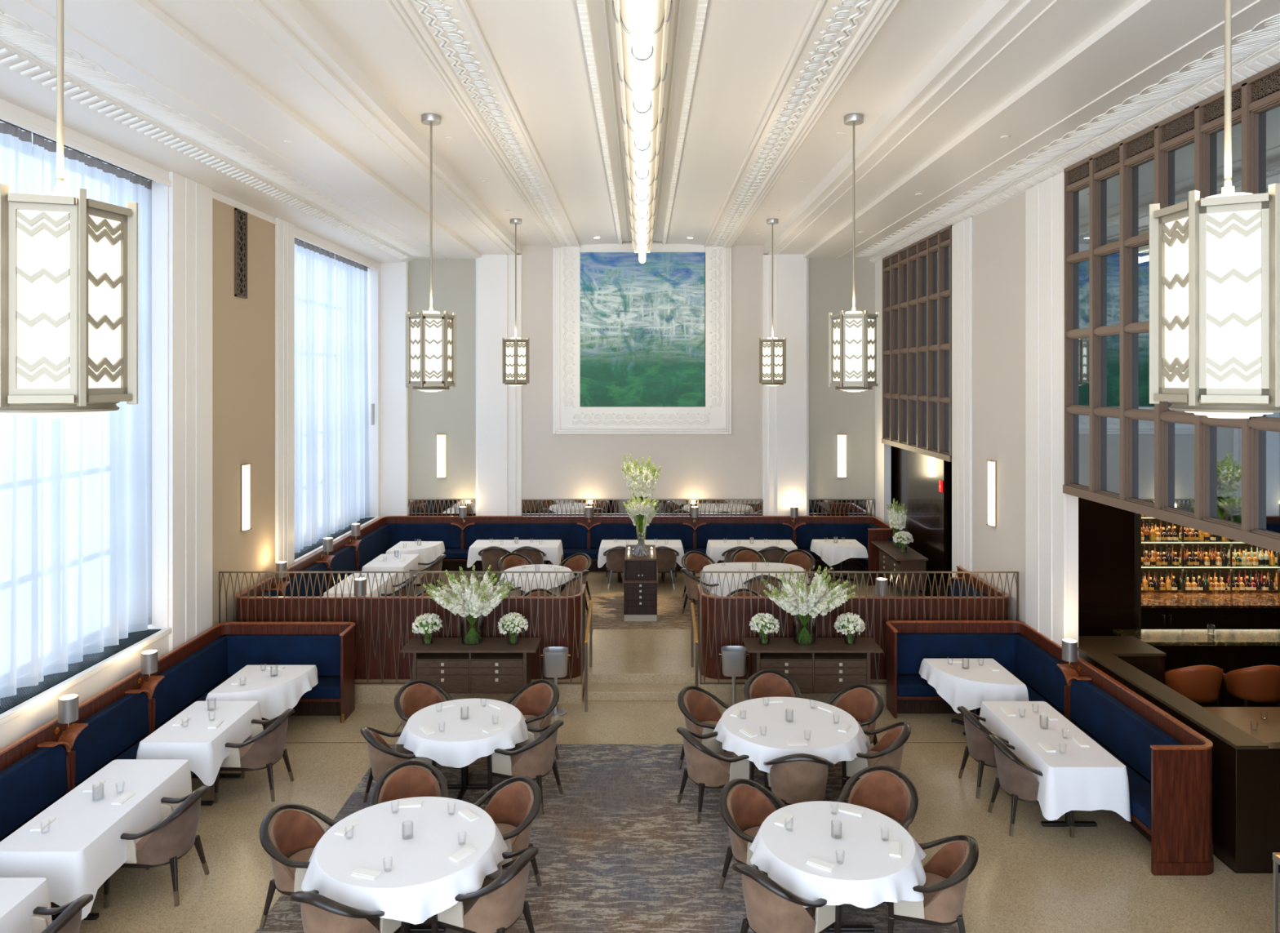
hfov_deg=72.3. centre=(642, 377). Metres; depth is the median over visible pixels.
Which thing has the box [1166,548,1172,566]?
liquor bottle
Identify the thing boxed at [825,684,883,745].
armchair
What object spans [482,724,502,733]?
folded napkin
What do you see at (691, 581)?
armchair
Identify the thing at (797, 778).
armchair
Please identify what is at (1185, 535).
liquor bottle
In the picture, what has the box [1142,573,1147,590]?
liquor bottle
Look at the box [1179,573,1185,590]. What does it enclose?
liquor bottle
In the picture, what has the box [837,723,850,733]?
folded napkin
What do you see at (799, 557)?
armchair
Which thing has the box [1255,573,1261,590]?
liquor bottle
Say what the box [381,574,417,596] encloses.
armchair
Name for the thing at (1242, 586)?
liquor bottle
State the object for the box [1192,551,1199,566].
liquor bottle
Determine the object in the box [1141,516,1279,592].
bottle shelves
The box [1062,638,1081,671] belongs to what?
lamp
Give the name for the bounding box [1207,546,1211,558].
liquor bottle
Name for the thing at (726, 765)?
seat cushion
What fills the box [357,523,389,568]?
cushion
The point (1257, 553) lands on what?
liquor bottle
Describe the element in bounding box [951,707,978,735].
dining table
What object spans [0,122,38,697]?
curtain
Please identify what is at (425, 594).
armchair
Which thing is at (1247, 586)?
liquor bottle
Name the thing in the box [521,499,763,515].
mirror panel
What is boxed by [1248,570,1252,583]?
liquor bottle
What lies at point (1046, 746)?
folded napkin
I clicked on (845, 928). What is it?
dining table
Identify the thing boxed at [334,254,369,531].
curtain
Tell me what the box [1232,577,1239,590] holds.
liquor bottle
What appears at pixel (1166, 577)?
liquor bottle
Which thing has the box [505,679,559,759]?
armchair
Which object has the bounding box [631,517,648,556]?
vase
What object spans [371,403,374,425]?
wall speaker
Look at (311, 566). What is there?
cushion
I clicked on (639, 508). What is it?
bouquet
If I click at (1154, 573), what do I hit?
liquor bottle
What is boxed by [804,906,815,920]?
seat cushion
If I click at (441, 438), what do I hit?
wall sconce
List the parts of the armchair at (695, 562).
rail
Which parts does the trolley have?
leg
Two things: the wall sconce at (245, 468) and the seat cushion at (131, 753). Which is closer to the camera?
the seat cushion at (131, 753)
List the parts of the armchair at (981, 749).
leg, leg, rail, seat frame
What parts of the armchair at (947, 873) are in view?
leg, arm panel, seat frame, rail, leg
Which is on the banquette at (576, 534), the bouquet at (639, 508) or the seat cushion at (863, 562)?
the seat cushion at (863, 562)
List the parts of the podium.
door, drawer, drawer, drawer, drawer, drawer, door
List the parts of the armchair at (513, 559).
rail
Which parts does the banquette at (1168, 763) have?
seat rail, cap rail, arch trim, arch trim, seat rail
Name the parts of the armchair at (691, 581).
leg, rail, arm panel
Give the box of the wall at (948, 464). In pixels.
[946,461,951,565]
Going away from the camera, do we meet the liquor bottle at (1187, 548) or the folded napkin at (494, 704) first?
the folded napkin at (494, 704)
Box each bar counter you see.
[1077,635,1279,872]
[1112,629,1279,706]
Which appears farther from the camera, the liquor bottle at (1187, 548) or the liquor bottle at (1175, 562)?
the liquor bottle at (1187, 548)
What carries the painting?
attached to the wall at (555, 466)
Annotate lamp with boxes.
[53,693,78,733]
[137,649,157,684]
[272,560,287,585]
[320,537,333,558]
[348,523,359,542]
[354,577,366,596]
[458,506,466,522]
[585,506,592,522]
[690,506,698,522]
[790,506,798,522]
[875,577,888,596]
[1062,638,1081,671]
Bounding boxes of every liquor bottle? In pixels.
[1141,527,1144,542]
[1142,520,1145,533]
[1142,545,1145,559]
[1142,551,1150,566]
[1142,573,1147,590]
[1143,523,1149,542]
[1146,570,1150,582]
[1147,520,1151,530]
[1147,546,1151,559]
[1147,577,1154,590]
[1149,523,1155,542]
[1149,551,1155,566]
[1151,572,1155,582]
[1153,522,1156,532]
[1153,545,1156,558]
[1153,573,1159,590]
[1155,527,1160,542]
[1155,551,1161,566]
[1158,520,1162,533]
[1159,546,1163,557]
[1159,577,1165,590]
[1160,527,1167,542]
[1160,551,1167,566]
[1164,522,1168,533]
[1164,545,1168,557]
[1164,570,1167,584]
[1164,573,1171,590]
[1166,525,1173,542]
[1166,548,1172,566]
[1169,570,1173,582]
[1170,523,1173,533]
[1170,545,1174,558]
[1171,576,1177,590]
[1172,525,1177,542]
[1172,551,1179,566]
[1177,572,1182,590]
[1178,525,1182,540]
[1178,545,1182,564]
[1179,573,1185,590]
[1181,527,1187,542]
[1181,548,1186,566]
[1183,570,1187,582]
[1185,546,1188,556]
[1185,577,1191,590]
[1186,527,1193,542]
[1186,551,1192,566]
[1190,545,1195,558]
[1190,570,1193,583]
[1191,577,1197,590]
[1192,528,1199,542]
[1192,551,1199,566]
[1195,572,1200,582]
[1196,545,1199,557]
[1196,576,1203,590]
[1197,530,1204,542]
[1198,548,1204,566]
[1200,572,1204,584]
[1202,573,1208,590]
[1204,532,1209,542]
[1204,551,1209,566]
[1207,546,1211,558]
[1208,533,1216,542]
[1208,577,1214,590]
[1209,548,1215,566]
[1212,570,1216,582]
[1213,545,1217,557]
[1213,577,1219,590]
[1215,535,1221,542]
[1215,551,1222,566]
[1217,570,1221,582]
[1218,577,1225,590]
[1219,545,1222,557]
[1221,536,1226,542]
[1221,548,1226,566]
[1226,546,1230,564]
[1226,572,1230,590]
[1226,576,1234,590]
[1228,551,1235,566]
[1232,570,1235,582]
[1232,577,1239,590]
[1233,546,1236,557]
[1235,551,1241,566]
[1236,570,1240,582]
[1238,546,1242,558]
[1238,577,1244,590]
[1240,551,1247,566]
[1243,570,1246,583]
[1244,546,1247,557]
[1244,576,1251,590]
[1245,551,1252,566]
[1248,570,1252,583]
[1249,545,1253,557]
[1249,577,1256,590]
[1251,551,1257,566]
[1253,570,1257,582]
[1255,546,1259,557]
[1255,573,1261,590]
[1257,548,1263,566]
[1259,570,1263,583]
[1261,576,1268,590]
[1262,548,1269,566]
[1265,570,1269,583]
[1266,573,1272,590]
[1268,550,1275,566]
[1273,570,1277,590]
[1274,551,1277,564]
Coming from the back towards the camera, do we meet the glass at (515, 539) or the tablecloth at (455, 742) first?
the glass at (515, 539)
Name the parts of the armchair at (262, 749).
leg, arm panel, seat frame, arm panel, rail, leg, leg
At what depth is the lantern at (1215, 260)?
3.43 m
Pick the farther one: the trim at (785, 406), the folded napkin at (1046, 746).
the trim at (785, 406)
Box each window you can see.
[881,225,952,462]
[1062,62,1279,552]
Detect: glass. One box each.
[92,783,103,800]
[207,697,215,711]
[270,665,277,676]
[394,550,398,557]
[402,821,413,839]
[460,706,468,719]
[514,537,518,543]
[534,564,539,571]
[751,562,756,569]
[785,708,793,722]
[831,820,841,839]
[962,657,968,669]
[1039,715,1048,728]
[1207,624,1214,635]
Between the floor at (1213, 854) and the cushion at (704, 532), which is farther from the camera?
the cushion at (704, 532)
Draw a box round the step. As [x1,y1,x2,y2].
[587,683,695,700]
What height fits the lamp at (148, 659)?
0.357 m
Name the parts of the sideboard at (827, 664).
drawer, drawer, drawer, drawer, drawer, drawer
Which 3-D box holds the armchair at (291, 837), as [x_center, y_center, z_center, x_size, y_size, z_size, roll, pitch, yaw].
[-2.766,4.020,7.224,0.676,0.868,0.680,0,0,13]
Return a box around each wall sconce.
[240,462,251,531]
[435,434,445,477]
[836,434,846,477]
[986,459,996,527]
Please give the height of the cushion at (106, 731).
0.525 m
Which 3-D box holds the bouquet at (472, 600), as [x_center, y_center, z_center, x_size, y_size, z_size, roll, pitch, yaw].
[-2.336,3.043,11.775,1.219,0.965,1.208,0,0,-6]
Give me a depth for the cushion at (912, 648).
11.76 m
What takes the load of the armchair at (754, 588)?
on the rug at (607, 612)
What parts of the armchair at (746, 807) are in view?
leg, seat frame, rail, arm panel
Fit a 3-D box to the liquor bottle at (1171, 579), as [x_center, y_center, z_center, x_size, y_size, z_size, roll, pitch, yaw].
[8.668,3.324,14.330,0.073,0.318,0.071,0,0,18]
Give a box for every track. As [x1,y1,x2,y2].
[0,119,153,181]
[294,237,368,267]
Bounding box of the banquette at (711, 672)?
[697,565,1008,679]
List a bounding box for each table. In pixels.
[51,906,99,919]
[190,770,240,805]
[261,717,265,730]
[397,922,445,932]
[439,764,493,799]
[617,572,665,582]
[825,905,874,932]
[830,561,853,581]
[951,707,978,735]
[1040,812,1097,826]
[1203,706,1279,742]
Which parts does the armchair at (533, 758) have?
leg, arm panel, seat frame, arm panel, rail, leg, leg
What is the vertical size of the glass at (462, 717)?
0.119 m
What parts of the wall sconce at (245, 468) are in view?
plate, glass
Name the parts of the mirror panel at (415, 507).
frame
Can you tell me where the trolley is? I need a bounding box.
[1272,853,1279,932]
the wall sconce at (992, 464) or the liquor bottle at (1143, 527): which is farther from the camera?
the liquor bottle at (1143, 527)
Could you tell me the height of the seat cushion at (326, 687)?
0.150 m
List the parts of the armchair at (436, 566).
arm panel, arm panel, rail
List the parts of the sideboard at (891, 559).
drawer, drawer, drawer, drawer, drawer, drawer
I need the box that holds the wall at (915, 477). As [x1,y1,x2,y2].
[890,445,946,596]
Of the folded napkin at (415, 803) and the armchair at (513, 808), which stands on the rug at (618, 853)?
the armchair at (513, 808)
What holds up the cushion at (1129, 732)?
on the banquette at (1168, 763)
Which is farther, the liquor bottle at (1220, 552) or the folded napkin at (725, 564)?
the folded napkin at (725, 564)
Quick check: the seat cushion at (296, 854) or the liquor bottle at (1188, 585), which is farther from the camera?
the liquor bottle at (1188, 585)
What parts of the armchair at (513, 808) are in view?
arm panel, rail, seat frame, leg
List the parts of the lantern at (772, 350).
post, glass panel, zigzag frame, glass, rod, post, glass panel, zigzag frame, post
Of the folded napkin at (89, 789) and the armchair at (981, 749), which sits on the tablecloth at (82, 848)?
the folded napkin at (89, 789)
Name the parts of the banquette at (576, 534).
arch trim, arch trim, arch trim, arch trim, seat rail, cap rail, arch trim, arch trim, arch trim, arch trim, seat rail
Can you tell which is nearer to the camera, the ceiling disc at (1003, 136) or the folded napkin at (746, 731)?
the folded napkin at (746, 731)
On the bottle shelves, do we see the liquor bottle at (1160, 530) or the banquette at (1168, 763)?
the liquor bottle at (1160, 530)
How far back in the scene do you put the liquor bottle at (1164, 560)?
14.17 m
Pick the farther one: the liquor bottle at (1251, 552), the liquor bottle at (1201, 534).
the liquor bottle at (1251, 552)
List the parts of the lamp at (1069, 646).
lamp shade, arm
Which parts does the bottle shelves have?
edge trim, shelf, edge trim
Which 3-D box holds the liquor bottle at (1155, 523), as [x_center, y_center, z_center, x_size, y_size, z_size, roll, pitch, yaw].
[8.394,2.520,14.320,0.083,0.288,0.081,0,0,-24]
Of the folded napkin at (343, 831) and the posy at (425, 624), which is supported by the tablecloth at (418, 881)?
the folded napkin at (343, 831)
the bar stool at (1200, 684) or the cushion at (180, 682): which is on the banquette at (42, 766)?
the cushion at (180, 682)
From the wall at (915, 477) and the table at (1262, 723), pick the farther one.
the wall at (915, 477)
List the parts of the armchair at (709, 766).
leg, leg, rail, seat frame, arm panel, arm panel, leg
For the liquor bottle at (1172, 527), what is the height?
0.318 m
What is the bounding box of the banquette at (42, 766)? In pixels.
[0,622,355,841]
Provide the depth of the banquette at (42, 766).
10.07 m
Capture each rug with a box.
[254,744,959,932]
[585,596,697,629]
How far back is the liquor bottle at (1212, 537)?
14.16 m
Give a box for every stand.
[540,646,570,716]
[718,645,749,712]
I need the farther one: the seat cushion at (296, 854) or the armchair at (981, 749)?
the armchair at (981, 749)
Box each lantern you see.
[0,0,137,418]
[405,114,456,391]
[502,218,528,386]
[759,218,786,386]
[828,114,879,391]
[1149,0,1279,418]
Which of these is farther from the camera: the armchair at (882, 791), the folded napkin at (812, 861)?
the armchair at (882, 791)
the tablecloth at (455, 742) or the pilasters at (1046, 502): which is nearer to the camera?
the tablecloth at (455, 742)
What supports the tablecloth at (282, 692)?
on the dining table at (264, 725)
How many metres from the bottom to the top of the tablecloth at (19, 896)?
0.541 m
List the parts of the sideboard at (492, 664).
drawer, drawer, drawer, drawer, drawer, drawer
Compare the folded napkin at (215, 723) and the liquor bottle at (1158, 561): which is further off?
the liquor bottle at (1158, 561)
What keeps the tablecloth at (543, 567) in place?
on the dining table
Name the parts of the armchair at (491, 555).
rail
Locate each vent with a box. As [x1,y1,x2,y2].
[884,229,949,267]
[1068,70,1279,183]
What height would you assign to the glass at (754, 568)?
0.119 m
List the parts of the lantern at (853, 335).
post, zigzag frame, glass panel, post, glass, glass, rod, glass panel, zigzag frame, post, glass panel, zigzag frame, post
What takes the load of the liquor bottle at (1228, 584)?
on the bottle shelves
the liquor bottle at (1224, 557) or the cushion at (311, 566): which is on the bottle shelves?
the liquor bottle at (1224, 557)
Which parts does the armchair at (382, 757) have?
leg, leg, rail, arm panel, arm panel, leg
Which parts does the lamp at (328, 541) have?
lamp shade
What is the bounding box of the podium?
[622,544,657,621]
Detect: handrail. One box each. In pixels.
[584,602,592,711]
[690,602,698,687]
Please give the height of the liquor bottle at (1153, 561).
0.248 m
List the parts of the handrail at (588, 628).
post, rail, post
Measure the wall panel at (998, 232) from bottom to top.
6.970 m
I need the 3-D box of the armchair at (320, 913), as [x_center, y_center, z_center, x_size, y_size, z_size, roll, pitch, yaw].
[-2.165,4.020,6.349,0.680,0.868,0.676,0,0,23]
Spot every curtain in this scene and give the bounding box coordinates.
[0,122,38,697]
[32,133,151,682]
[294,238,334,552]
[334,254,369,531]
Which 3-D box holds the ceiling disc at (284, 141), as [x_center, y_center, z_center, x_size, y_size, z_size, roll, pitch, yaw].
[-3.970,-2.631,9.800,0.100,0.016,0.100,0,0,0]
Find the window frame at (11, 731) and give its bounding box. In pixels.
[0,98,380,749]
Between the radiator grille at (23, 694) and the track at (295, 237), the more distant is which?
the track at (295, 237)
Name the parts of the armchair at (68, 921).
arm panel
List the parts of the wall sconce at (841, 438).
plate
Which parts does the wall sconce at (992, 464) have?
glass, plate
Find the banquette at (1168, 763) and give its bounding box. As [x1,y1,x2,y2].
[885,620,1213,875]
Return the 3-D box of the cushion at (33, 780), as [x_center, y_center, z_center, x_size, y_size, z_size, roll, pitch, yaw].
[-5.590,3.728,7.750,0.129,0.525,1.408,0,0,0]
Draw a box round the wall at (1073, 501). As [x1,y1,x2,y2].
[884,172,1078,655]
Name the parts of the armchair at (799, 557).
rail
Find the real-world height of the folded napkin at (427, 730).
0.018 m
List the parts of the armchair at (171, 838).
leg, arm panel, seat frame, rail, arm panel, leg, leg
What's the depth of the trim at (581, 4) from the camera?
9.15 m
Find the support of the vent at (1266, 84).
attached to the window at (1220, 477)
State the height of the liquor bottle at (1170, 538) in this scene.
0.248 m
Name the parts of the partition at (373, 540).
arch trim, arch trim, arch trim, arch trim, arch trim, arch trim, cap rail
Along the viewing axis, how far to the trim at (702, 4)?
9.15 m
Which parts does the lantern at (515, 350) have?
post, zigzag frame, glass panel, rod, post, glass, glass panel, zigzag frame, post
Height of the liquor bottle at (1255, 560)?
0.228 m
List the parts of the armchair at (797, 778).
leg, arm panel, rail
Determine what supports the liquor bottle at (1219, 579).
on the bottle shelves
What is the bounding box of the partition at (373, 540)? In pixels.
[235,515,586,679]
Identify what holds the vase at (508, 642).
on the sideboard at (492, 664)
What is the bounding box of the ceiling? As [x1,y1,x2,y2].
[0,0,1279,263]
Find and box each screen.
[218,571,582,684]
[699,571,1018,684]
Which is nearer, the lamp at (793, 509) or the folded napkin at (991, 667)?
the folded napkin at (991, 667)
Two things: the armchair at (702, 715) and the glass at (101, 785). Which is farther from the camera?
the armchair at (702, 715)
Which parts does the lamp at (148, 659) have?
arm, lamp shade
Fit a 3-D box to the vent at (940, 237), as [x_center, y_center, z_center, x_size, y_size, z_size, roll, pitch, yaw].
[5.180,-2.415,16.674,0.020,0.150,4.053,0,0,0]
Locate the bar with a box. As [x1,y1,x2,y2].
[1141,590,1279,629]
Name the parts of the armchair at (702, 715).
leg, rail, arm panel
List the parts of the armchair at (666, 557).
rail, leg, leg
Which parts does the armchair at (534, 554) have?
rail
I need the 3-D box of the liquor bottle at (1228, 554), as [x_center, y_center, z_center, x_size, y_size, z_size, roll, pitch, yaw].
[9.601,2.920,14.320,0.081,0.288,0.083,0,0,15]
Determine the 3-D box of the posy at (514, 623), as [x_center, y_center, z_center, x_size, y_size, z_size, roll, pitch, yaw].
[-1.719,3.334,11.666,0.401,0.393,0.401,0,0,29]
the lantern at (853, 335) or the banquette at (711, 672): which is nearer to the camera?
the lantern at (853, 335)
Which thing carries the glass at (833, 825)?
on the tablecloth at (864, 875)
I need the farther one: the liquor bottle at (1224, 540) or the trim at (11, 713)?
the liquor bottle at (1224, 540)
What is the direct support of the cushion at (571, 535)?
on the banquette at (576, 534)
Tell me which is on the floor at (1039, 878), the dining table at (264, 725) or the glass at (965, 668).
the dining table at (264, 725)
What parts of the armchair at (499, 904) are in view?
leg, arm panel, seat frame, arm panel, rail, leg, leg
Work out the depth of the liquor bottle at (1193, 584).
14.21 m
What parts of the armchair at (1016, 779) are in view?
leg, leg, rail, seat frame, leg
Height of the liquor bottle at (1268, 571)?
0.318 m
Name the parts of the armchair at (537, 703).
rail, arm panel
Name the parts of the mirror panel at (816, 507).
frame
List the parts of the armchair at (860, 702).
rail, leg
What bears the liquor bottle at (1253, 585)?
on the bottle shelves
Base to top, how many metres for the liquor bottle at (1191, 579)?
0.318 m
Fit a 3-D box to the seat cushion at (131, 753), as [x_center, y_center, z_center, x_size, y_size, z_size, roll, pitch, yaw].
[-5.345,4.075,8.205,0.410,0.150,7.210,0,0,0]
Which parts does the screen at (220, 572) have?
post, post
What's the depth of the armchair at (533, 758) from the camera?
8.99 m
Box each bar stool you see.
[1164,665,1222,706]
[1221,665,1279,706]
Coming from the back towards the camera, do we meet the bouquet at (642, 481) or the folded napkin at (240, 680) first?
the bouquet at (642, 481)
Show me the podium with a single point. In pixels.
(640, 577)
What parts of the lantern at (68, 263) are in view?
post, zigzag frame, glass panel, glass, glass, rod, post, glass panel, zigzag frame, post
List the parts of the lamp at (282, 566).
lamp shade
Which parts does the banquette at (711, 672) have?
cap rail, arch trim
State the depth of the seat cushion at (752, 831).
7.71 m
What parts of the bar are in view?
door, door, handle, drawer, drawer, drawer, drawer, handle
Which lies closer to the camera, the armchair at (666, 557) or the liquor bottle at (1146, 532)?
the liquor bottle at (1146, 532)
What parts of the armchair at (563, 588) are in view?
arm panel, rail, leg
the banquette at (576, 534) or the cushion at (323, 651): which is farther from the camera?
the banquette at (576, 534)
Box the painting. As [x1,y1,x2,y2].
[580,252,705,406]
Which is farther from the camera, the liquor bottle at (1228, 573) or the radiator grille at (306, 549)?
the radiator grille at (306, 549)
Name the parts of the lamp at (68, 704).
wall plate, arm, lamp shade, bulb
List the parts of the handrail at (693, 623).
post, rail, post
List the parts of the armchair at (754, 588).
rail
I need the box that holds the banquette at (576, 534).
[388,515,894,585]
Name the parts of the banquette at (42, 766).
arch trim, arch trim, arch trim, arch trim, cap rail, seat rail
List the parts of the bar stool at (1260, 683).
arm, leg, leg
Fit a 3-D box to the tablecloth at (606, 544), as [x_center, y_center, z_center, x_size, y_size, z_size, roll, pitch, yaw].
[-0.019,3.661,18.152,1.785,0.433,0.930,0,0,0]
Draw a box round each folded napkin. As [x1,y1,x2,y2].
[30,817,56,831]
[82,780,105,792]
[111,791,135,804]
[172,717,191,725]
[207,720,223,728]
[231,677,246,684]
[266,666,284,669]
[334,821,359,835]
[351,867,381,879]
[397,800,422,808]
[419,724,435,734]
[435,702,454,709]
[448,845,475,862]
[457,808,479,822]
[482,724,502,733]
[488,702,506,709]
[521,564,533,567]
[550,573,560,576]
[724,563,734,565]
[729,708,744,717]
[739,728,757,737]
[764,698,783,702]
[767,563,778,565]
[774,813,794,826]
[786,740,807,745]
[806,857,835,872]
[817,704,836,712]
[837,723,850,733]
[838,805,864,817]
[888,840,901,857]
[947,659,964,662]
[985,664,999,671]
[1000,707,1015,715]
[1038,742,1056,752]
[1041,711,1057,720]
[1072,737,1089,746]
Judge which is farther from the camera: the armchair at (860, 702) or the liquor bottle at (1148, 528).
the liquor bottle at (1148, 528)
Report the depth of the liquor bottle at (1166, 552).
14.31 m
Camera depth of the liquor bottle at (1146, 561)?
14.17 m
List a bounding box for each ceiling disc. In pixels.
[283,140,292,143]
[444,136,453,139]
[836,131,844,134]
[1000,135,1009,138]
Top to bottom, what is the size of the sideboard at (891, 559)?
0.605 m
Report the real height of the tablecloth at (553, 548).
0.428 m
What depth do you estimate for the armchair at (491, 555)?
17.34 m
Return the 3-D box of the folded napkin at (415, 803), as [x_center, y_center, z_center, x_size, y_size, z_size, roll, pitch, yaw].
[-2.004,3.684,7.556,0.200,0.018,0.090,0,0,-7]
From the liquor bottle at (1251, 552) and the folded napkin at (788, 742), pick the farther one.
the liquor bottle at (1251, 552)
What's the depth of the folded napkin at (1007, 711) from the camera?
9.62 m
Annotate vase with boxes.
[422,635,433,644]
[460,621,484,644]
[507,635,518,644]
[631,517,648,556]
[632,515,649,551]
[635,528,646,542]
[759,635,769,644]
[792,621,815,644]
[844,635,855,644]
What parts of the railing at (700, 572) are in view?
post, post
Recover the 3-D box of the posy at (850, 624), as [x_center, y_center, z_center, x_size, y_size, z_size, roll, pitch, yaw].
[2.768,3.336,11.657,0.407,0.389,0.413,0,0,-36]
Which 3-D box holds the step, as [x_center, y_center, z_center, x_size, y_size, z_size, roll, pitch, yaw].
[-0.020,4.391,12.214,1.560,0.118,0.349,0,0,0]
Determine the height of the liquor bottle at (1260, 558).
0.288 m
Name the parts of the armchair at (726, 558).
rail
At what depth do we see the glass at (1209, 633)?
11.51 m
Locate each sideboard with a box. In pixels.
[400,637,541,693]
[742,637,883,693]
[871,541,928,590]
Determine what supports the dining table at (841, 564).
on the floor at (618, 655)
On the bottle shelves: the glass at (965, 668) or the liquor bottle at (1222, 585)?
the liquor bottle at (1222, 585)
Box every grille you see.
[0,629,160,713]
[234,208,247,298]
[294,517,373,559]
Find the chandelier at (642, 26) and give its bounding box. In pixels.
[612,0,672,263]
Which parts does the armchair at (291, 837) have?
leg, seat frame, rail, arm panel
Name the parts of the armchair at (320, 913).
rail, arm panel, leg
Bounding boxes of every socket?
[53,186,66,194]
[1221,186,1234,194]
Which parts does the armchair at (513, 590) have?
arm panel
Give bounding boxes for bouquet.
[422,564,514,643]
[620,454,661,527]
[622,494,658,532]
[623,497,658,534]
[760,565,856,643]
[886,497,907,546]
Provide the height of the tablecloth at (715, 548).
0.422 m
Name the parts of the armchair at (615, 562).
leg, leg, rail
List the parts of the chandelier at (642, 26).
glass, glass, glass, glass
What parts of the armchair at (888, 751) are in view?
leg, arm panel, arm panel, rail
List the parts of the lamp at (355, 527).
lamp shade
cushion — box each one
[0,675,231,841]
[0,744,67,839]
[71,692,149,785]
[136,831,153,852]
[152,634,229,728]
[218,635,340,675]
[239,739,253,758]
[257,590,280,596]
[284,562,328,596]
[288,847,314,875]
[300,677,340,698]
[319,551,386,596]
[329,546,355,586]
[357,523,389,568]
[365,917,380,931]
[388,523,462,547]
[396,750,413,762]
[436,548,867,559]
[463,523,588,547]
[495,823,517,845]
[506,745,524,766]
[523,715,542,725]
[589,523,693,547]
[695,523,793,547]
[696,720,718,733]
[717,751,733,773]
[742,826,760,848]
[795,523,871,547]
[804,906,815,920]
[856,551,867,568]
[865,750,879,766]
[897,633,1022,674]
[897,675,939,696]
[922,872,946,905]
[949,578,1007,620]
[1013,632,1066,713]
[1013,674,1151,830]
[1069,679,1184,782]
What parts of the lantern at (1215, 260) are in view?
post, zigzag frame, glass panel, post, rod, glass, glass, glass panel, zigzag frame, post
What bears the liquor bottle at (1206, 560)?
on the bottle shelves
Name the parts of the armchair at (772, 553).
rail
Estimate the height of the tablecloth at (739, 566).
0.337 m
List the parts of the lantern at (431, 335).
post, zigzag frame, glass panel, post, rod, glass, glass, glass panel, zigzag frame, post, glass panel, zigzag frame, post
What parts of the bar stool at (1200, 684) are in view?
leg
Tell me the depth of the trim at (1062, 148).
9.10 m
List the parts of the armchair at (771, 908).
leg, rail, seat frame, arm panel, leg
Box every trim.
[0,8,430,257]
[0,48,408,260]
[0,110,408,651]
[0,627,171,725]
[0,629,161,714]
[294,516,380,563]
[411,0,574,246]
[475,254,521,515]
[552,247,731,434]
[555,247,728,431]
[557,247,726,429]
[560,243,724,426]
[562,248,722,424]
[576,0,622,244]
[662,0,707,244]
[709,0,873,246]
[762,254,808,515]
[852,13,1279,257]
[868,47,1279,263]
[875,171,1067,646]
[1136,513,1141,629]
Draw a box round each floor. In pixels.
[50,693,1279,932]
[355,565,951,703]
[1213,853,1279,873]
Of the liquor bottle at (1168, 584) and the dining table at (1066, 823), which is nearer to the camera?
the dining table at (1066, 823)
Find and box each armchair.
[31,893,93,932]
[103,786,209,908]
[213,708,294,803]
[259,804,337,928]
[289,889,407,932]
[360,726,435,803]
[369,760,448,806]
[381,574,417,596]
[394,680,453,730]
[408,554,445,596]
[415,588,441,596]
[431,846,538,932]
[473,775,542,886]
[475,574,524,596]
[478,546,511,573]
[486,720,564,814]
[497,552,533,591]
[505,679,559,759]
[511,546,546,564]
[521,588,556,596]
[547,569,590,613]
[558,552,591,599]
[603,546,626,589]
[655,546,679,589]
[676,727,754,823]
[677,685,730,769]
[680,568,719,621]
[681,551,715,604]
[718,777,786,889]
[721,546,755,563]
[726,588,761,596]
[729,547,765,562]
[732,862,842,932]
[743,574,782,596]
[743,669,801,700]
[755,546,788,563]
[763,753,834,808]
[778,549,815,582]
[807,567,834,591]
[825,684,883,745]
[835,764,918,831]
[841,721,911,803]
[886,835,978,932]
[957,706,1008,799]
[986,734,1074,837]
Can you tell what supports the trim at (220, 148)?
attached to the ceiling
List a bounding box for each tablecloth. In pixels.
[0,759,191,920]
[0,877,52,932]
[136,701,262,786]
[205,665,318,719]
[301,796,507,924]
[323,573,398,596]
[361,554,421,587]
[385,541,444,567]
[395,698,528,768]
[466,539,563,568]
[498,564,574,592]
[597,539,684,568]
[698,562,809,596]
[705,539,797,564]
[713,697,867,773]
[749,800,926,908]
[810,539,867,566]
[919,658,1028,713]
[979,701,1130,822]
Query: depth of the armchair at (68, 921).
6.03 m
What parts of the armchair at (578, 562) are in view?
rail, leg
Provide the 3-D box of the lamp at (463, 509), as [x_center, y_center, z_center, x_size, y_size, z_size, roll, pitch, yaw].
[-3.930,3.018,19.195,0.168,0.357,0.209,0,0,0]
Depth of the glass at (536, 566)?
15.55 m
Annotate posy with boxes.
[412,613,442,643]
[497,612,528,643]
[748,613,779,643]
[833,612,865,643]
[892,530,913,551]
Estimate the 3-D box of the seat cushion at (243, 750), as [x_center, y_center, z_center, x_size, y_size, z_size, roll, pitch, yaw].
[-4.186,4.043,9.431,0.513,0.095,0.472,0,0,2]
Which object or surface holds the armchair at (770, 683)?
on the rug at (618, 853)
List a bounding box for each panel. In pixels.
[212,198,275,626]
[408,499,475,515]
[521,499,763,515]
[808,499,875,516]
[972,191,1025,622]
[1078,497,1136,635]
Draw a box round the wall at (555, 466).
[408,240,875,499]
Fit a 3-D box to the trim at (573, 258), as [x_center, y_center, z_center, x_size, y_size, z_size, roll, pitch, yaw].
[0.000,-0.902,19.421,3.543,3.908,0.024,0,0,0]
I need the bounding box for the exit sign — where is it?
[938,480,942,492]

